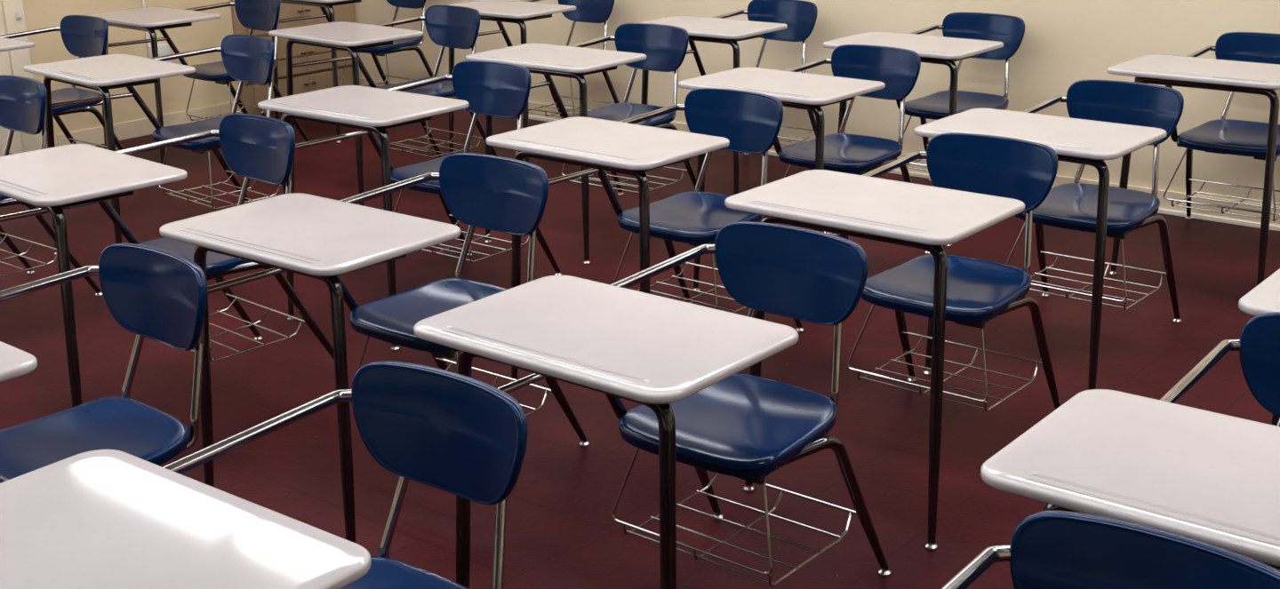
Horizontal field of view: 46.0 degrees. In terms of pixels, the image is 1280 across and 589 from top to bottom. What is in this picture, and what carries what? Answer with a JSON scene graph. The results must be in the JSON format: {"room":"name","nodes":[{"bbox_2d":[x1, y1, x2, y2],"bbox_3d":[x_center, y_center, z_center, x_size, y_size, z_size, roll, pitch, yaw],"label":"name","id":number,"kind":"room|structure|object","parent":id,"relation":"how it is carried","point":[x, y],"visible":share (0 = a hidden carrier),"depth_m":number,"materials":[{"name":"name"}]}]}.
{"room":"classroom","nodes":[
{"label":"classroom","id":0,"kind":"room"},
{"bbox_2d":[22,0,240,148],"bbox_3d":[-4.520,-1.510,5.697,0.150,2.800,8.620,13,23,37],"label":"wall","id":1,"kind":"structure","parent":0,"point":[49,46],"depth_m":8.03,"materials":[{"name":"paint"}]},
{"bbox_2d":[0,0,41,156],"bbox_3d":[-3.397,-1.613,6.930,0.064,2.200,1.100,13,23,37],"label":"door","id":2,"kind":"structure","parent":1,"relation":"in","point":[12,62],"depth_m":7.46,"materials":[{"name":"paint"}]},
{"bbox_2d":[56,102,236,146],"bbox_3d":[-2.640,-0.912,8.150,0.012,0.090,1.100,13,23,37],"label":"baseboard","id":3,"kind":"structure","parent":1,"relation":"attached to","point":[140,127],"depth_m":8.09,"materials":[{"name":"paint"}]},
{"bbox_2d":[141,0,170,62],"bbox_3d":[-2.602,-2.367,7.747,0.036,2.395,0.120,13,23,37],"label":"conduit","id":4,"kind":"object","parent":1,"relation":"attached to","point":[164,49],"visible":0.34,"depth_m":8.07,"materials":[{"name":"white plastic"}]},
{"bbox_2d":[158,48,165,55],"bbox_3d":[-2.566,-1.301,8.081,0.003,0.028,0.049,13,23,37],"label":"socket","id":5,"kind":"object","parent":4,"relation":"attached to","point":[161,52],"depth_m":8.08,"materials":[{"name":"white plastic"}]},
{"bbox_2d":[0,109,1279,588],"bbox_3d":[-0.623,0.747,3.183,10.050,0.100,9.020,13,23,37],"label":"floor","id":6,"kind":"structure","parent":0,"point":[562,533],"depth_m":4.53,"materials":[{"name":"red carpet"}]},
{"bbox_2d":[0,74,103,296],"bbox_3d":[-2.379,-0.288,5.074,0.618,0.777,0.931,13,23,37],"label":"student desk","id":7,"kind":"object","parent":6,"relation":"on","point":[23,100],"visible":0.74,"depth_m":5.26,"materials":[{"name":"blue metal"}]},
{"bbox_2d":[0,232,57,277],"bbox_3d":[-2.287,-0.234,5.252,0.442,0.251,0.331,13,23,37],"label":"basket","id":8,"kind":"object","parent":7,"relation":"on","point":[4,236],"depth_m":5.31,"materials":[{"name":"metal"}]},
{"bbox_2d":[0,15,125,154],"bbox_3d":[-2.734,-0.798,6.678,0.618,0.777,0.931,13,23,38],"label":"student desk","id":9,"kind":"object","parent":6,"relation":"on","point":[83,36],"visible":0.56,"depth_m":6.84,"materials":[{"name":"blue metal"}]},
{"bbox_2d":[8,137,119,154],"bbox_3d":[-2.641,-0.743,6.856,0.442,0.251,0.331,13,23,38],"label":"basket","id":10,"kind":"object","parent":9,"relation":"on","point":[71,140],"depth_m":6.98,"materials":[{"name":"metal"}]},
{"bbox_2d":[0,243,206,483],"bbox_3d":[-1.223,0.376,2.939,0.619,0.777,0.931,14,23,39],"label":"student desk","id":11,"kind":"object","parent":6,"relation":"on","point":[157,294],"visible":0.7,"depth_m":3.09,"materials":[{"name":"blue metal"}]},
{"bbox_2d":[23,34,294,255],"bbox_3d":[-1.825,-0.588,5.972,0.619,0.777,0.931,16,24,42],"label":"student desk","id":12,"kind":"object","parent":6,"relation":"on","point":[245,58],"visible":0.77,"depth_m":5.90,"materials":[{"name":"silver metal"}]},
{"bbox_2d":[159,146,282,209],"bbox_3d":[-1.721,-0.531,6.142,0.442,0.251,0.331,16,24,42],"label":"basket","id":13,"kind":"object","parent":12,"relation":"on","point":[199,149],"depth_m":6.13,"materials":[{"name":"metal"}]},
{"bbox_2d":[0,113,348,407],"bbox_3d":[-1.363,-0.063,4.312,0.619,0.777,0.931,15,24,41],"label":"student desk","id":14,"kind":"object","parent":6,"relation":"on","point":[55,180],"visible":0.66,"depth_m":4.22,"materials":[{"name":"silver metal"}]},
{"bbox_2d":[190,293,304,361],"bbox_3d":[-1.262,-0.007,4.484,0.442,0.251,0.331,15,24,41],"label":"basket","id":15,"kind":"object","parent":14,"relation":"on","point":[293,298],"depth_m":4.47,"materials":[{"name":"metal"}]},
{"bbox_2d":[82,0,309,165],"bbox_3d":[-2.160,-1.067,7.480,0.618,0.777,0.931,14,23,40],"label":"student desk","id":16,"kind":"object","parent":6,"relation":"on","point":[263,15],"visible":0.6,"depth_m":7.40,"materials":[{"name":"white laminate"}]},
{"bbox_2d":[185,79,284,120],"bbox_3d":[-2.061,-1.011,7.653,0.442,0.251,0.331,14,23,40],"label":"basket","id":17,"kind":"object","parent":16,"relation":"on","point":[228,82],"depth_m":7.66,"materials":[{"name":"metal"}]},
{"bbox_2d":[0,360,527,588],"bbox_3d":[-0.527,0.595,2.217,0.618,0.777,0.931,12,22,36],"label":"student desk","id":18,"kind":"object","parent":6,"relation":"on","point":[98,519],"visible":1,"depth_m":2.09,"materials":[{"name":"silver metal"}]},
{"bbox_2d":[230,0,359,114],"bbox_3d":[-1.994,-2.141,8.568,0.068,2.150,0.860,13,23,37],"label":"drawer cabinet","id":19,"kind":"object","parent":6,"relation":"on","point":[318,76],"visible":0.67,"depth_m":8.79,"materials":[{"name":"brown wood"}]},
{"bbox_2d":[272,0,448,143],"bbox_3d":[-1.519,-1.325,8.245,0.618,0.777,0.931,13,23,37],"label":"student desk","id":20,"kind":"object","parent":6,"relation":"on","point":[412,44],"visible":0.46,"depth_m":8.19,"materials":[{"name":"silver metal"}]},
{"bbox_2d":[339,51,415,87],"bbox_3d":[-1.427,-1.271,8.423,0.442,0.251,0.331,13,23,37],"label":"basket","id":21,"kind":"object","parent":20,"relation":"on","point":[379,53],"depth_m":8.59,"materials":[{"name":"metal"}]},
{"bbox_2d":[159,152,589,543],"bbox_3d":[-0.588,0.115,3.713,0.618,0.777,0.931,13,22,37],"label":"student desk","id":22,"kind":"object","parent":6,"relation":"on","point":[324,239],"visible":0.77,"depth_m":3.56,"materials":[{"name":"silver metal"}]},
{"bbox_2d":[356,336,552,416],"bbox_3d":[-0.497,0.169,3.892,0.442,0.251,0.331,13,22,37],"label":"basket","id":23,"kind":"object","parent":22,"relation":"on","point":[449,353],"depth_m":3.89,"materials":[{"name":"metal"}]},
{"bbox_2d":[268,5,497,206],"bbox_3d":[-1.093,-0.865,6.790,0.619,0.777,0.931,15,24,41],"label":"student desk","id":24,"kind":"object","parent":6,"relation":"on","point":[447,26],"visible":0.75,"depth_m":6.75,"materials":[{"name":"silver metal"}]},
{"bbox_2d":[373,120,484,158],"bbox_3d":[-0.991,-0.809,6.962,0.442,0.251,0.331,15,24,41],"label":"basket","id":25,"kind":"object","parent":24,"relation":"on","point":[424,124],"depth_m":6.94,"materials":[{"name":"metal"}]},
{"bbox_2d":[257,60,562,351],"bbox_3d":[-0.737,-0.358,5.193,0.618,0.777,0.931,13,22,37],"label":"student desk","id":26,"kind":"object","parent":6,"relation":"on","point":[483,87],"visible":0.71,"depth_m":5.10,"materials":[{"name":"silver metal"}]},
{"bbox_2d":[394,189,528,263],"bbox_3d":[-0.647,-0.304,5.372,0.442,0.251,0.331,13,22,37],"label":"basket","id":27,"kind":"object","parent":26,"relation":"on","point":[452,220],"depth_m":5.34,"materials":[{"name":"metal"}]},
{"bbox_2d":[445,0,619,162],"bbox_3d":[-0.487,-1.115,7.530,0.618,0.777,0.931,13,23,37],"label":"student desk","id":28,"kind":"object","parent":6,"relation":"on","point":[500,12],"visible":0.43,"depth_m":7.41,"materials":[{"name":"silver metal"}]},
{"bbox_2d":[528,77,615,118],"bbox_3d":[-0.395,-1.061,7.708,0.442,0.251,0.331,13,23,37],"label":"basket","id":29,"kind":"object","parent":28,"relation":"on","point":[608,81],"depth_m":7.67,"materials":[{"name":"metal"}]},
{"bbox_2d":[464,23,696,264],"bbox_3d":[-0.161,-0.650,6.066,0.619,0.777,0.931,13,22,36],"label":"student desk","id":30,"kind":"object","parent":6,"relation":"on","point":[645,46],"visible":0.7,"depth_m":6.10,"materials":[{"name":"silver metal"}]},
{"bbox_2d":[561,163,687,192],"bbox_3d":[-0.072,-0.596,6.245,0.442,0.251,0.331,13,22,36],"label":"basket","id":31,"kind":"object","parent":30,"relation":"on","point":[686,164],"depth_m":6.23,"materials":[{"name":"metal"}]},
{"bbox_2d":[485,88,804,383],"bbox_3d":[0.074,-0.174,4.573,0.618,0.777,0.931,13,23,38],"label":"student desk","id":32,"kind":"object","parent":6,"relation":"on","point":[746,122],"visible":0.82,"depth_m":4.52,"materials":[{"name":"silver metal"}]},
{"bbox_2d":[613,232,746,312],"bbox_3d":[0.169,-0.120,4.750,0.442,0.251,0.331,13,23,38],"label":"basket","id":33,"kind":"object","parent":32,"relation":"on","point":[710,238],"depth_m":4.76,"materials":[{"name":"metal"}]},
{"bbox_2d":[413,221,891,588],"bbox_3d":[0.101,0.328,3.009,0.618,0.777,0.931,13,23,37],"label":"student desk","id":34,"kind":"object","parent":6,"relation":"on","point":[682,362],"visible":1,"depth_m":2.93,"materials":[{"name":"white plastic"}]},
{"bbox_2d":[611,448,860,586],"bbox_3d":[0.193,0.383,3.187,0.442,0.251,0.331,13,23,37],"label":"basket","id":35,"kind":"object","parent":34,"relation":"on","point":[841,454],"depth_m":3.13,"materials":[{"name":"metal"}]},
{"bbox_2d":[636,0,817,194],"bbox_3d":[0.448,-0.897,6.795,0.618,0.777,0.931,13,22,36],"label":"student desk","id":36,"kind":"object","parent":6,"relation":"on","point":[788,20],"visible":0.48,"depth_m":6.81,"materials":[{"name":"white laminate"}]},
{"bbox_2d":[770,125,813,149],"bbox_3d":[0.537,-0.843,6.974,0.442,0.251,0.331,13,22,36],"label":"basket","id":37,"kind":"object","parent":36,"relation":"on","point":[795,142],"depth_m":6.98,"materials":[{"name":"metal"}]},
{"bbox_2d":[677,44,930,292],"bbox_3d":[0.647,-0.450,5.396,0.618,0.777,0.931,14,23,38],"label":"student desk","id":38,"kind":"object","parent":6,"relation":"on","point":[862,70],"visible":0.75,"depth_m":5.39,"materials":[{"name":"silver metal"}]},
{"bbox_2d":[784,164,791,177],"bbox_3d":[0.742,-0.395,5.571,0.442,0.251,0.331,14,23,38],"label":"basket","id":39,"kind":"object","parent":38,"relation":"on","point":[789,166],"depth_m":5.54,"materials":[{"name":"metal"}]},
{"bbox_2d":[724,132,1060,551],"bbox_3d":[0.718,0.047,3.847,0.618,0.777,0.931,13,23,37],"label":"student desk","id":40,"kind":"object","parent":6,"relation":"on","point":[980,181],"visible":0.97,"depth_m":3.79,"materials":[{"name":"silver metal"}]},
{"bbox_2d":[847,304,1043,411],"bbox_3d":[0.810,0.101,4.024,0.442,0.251,0.331,13,23,37],"label":"basket","id":41,"kind":"object","parent":40,"relation":"on","point":[1035,310],"depth_m":3.98,"materials":[{"name":"metal"}]},
{"bbox_2d":[822,12,1024,247],"bbox_3d":[1.234,-0.721,6.200,0.618,0.777,0.931,13,23,37],"label":"student desk","id":42,"kind":"object","parent":6,"relation":"on","point":[993,36],"visible":0.66,"depth_m":6.25,"materials":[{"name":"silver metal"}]},
{"bbox_2d":[903,115,927,170],"bbox_3d":[1.326,-0.666,6.378,0.442,0.251,0.331,13,23,37],"label":"basket","id":43,"kind":"object","parent":42,"relation":"on","point":[923,121],"depth_m":6.51,"materials":[{"name":"metal"}]},
{"bbox_2d":[913,80,1183,390],"bbox_3d":[1.307,-0.203,4.588,0.618,0.777,0.931,13,23,38],"label":"student desk","id":44,"kind":"object","parent":6,"relation":"on","point":[1108,119],"visible":0.9,"depth_m":4.58,"materials":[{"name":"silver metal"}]},
{"bbox_2d":[1005,221,1167,310],"bbox_3d":[1.401,-0.148,4.765,0.442,0.251,0.331,13,23,38],"label":"basket","id":45,"kind":"object","parent":44,"relation":"on","point":[1126,228],"depth_m":4.73,"materials":[{"name":"metal"}]},
{"bbox_2d":[939,511,1279,588],"bbox_3d":[0.409,0.759,1.653,0.618,0.777,0.931,13,23,37],"label":"student desk","id":46,"kind":"object","parent":6,"relation":"on","point":[1047,549],"visible":1,"depth_m":1.86,"materials":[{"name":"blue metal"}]},
{"bbox_2d":[980,312,1279,570],"bbox_3d":[0.992,0.517,2.370,0.618,0.777,0.931,13,22,37],"label":"student desk","id":47,"kind":"object","parent":6,"relation":"on","point":[1211,477],"visible":0.8,"depth_m":2.13,"materials":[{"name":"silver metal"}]},
{"bbox_2d":[1106,32,1279,285],"bbox_3d":[2.144,-0.516,5.509,0.618,0.777,0.931,13,23,37],"label":"student desk","id":48,"kind":"object","parent":6,"relation":"on","point":[1247,62],"visible":0.97,"depth_m":5.41,"materials":[{"name":"silver metal"}]},
{"bbox_2d":[1163,148,1279,221],"bbox_3d":[2.235,-0.461,5.687,0.442,0.251,0.331,13,23,37],"label":"basket","id":49,"kind":"object","parent":48,"relation":"on","point":[1188,153],"depth_m":5.70,"materials":[{"name":"metal"}]},
{"bbox_2d":[1238,268,1279,425],"bbox_3d":[1.626,0.287,3.046,0.618,0.777,0.931,13,22,37],"label":"student desk","id":50,"kind":"object","parent":6,"relation":"on","point":[1265,298],"visible":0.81,"depth_m":2.81,"materials":[{"name":"silver metal"}]},
{"bbox_2d":[353,0,1279,206],"bbox_3d":[2.086,-1.711,5.924,10.050,2.800,0.150,13,23,37],"label":"wall","id":51,"kind":"structure","parent":0,"point":[1064,43],"depth_m":6.56,"materials":[{"name":"paint"}]},
{"bbox_2d":[359,78,1279,231],"bbox_3d":[2.057,-0.402,6.275,9.749,0.095,0.022,13,23,37],"label":"baseboard","id":52,"kind":"structure","parent":51,"relation":"attached to","point":[1165,207],"depth_m":6.18,"materials":[{"name":"paint"}]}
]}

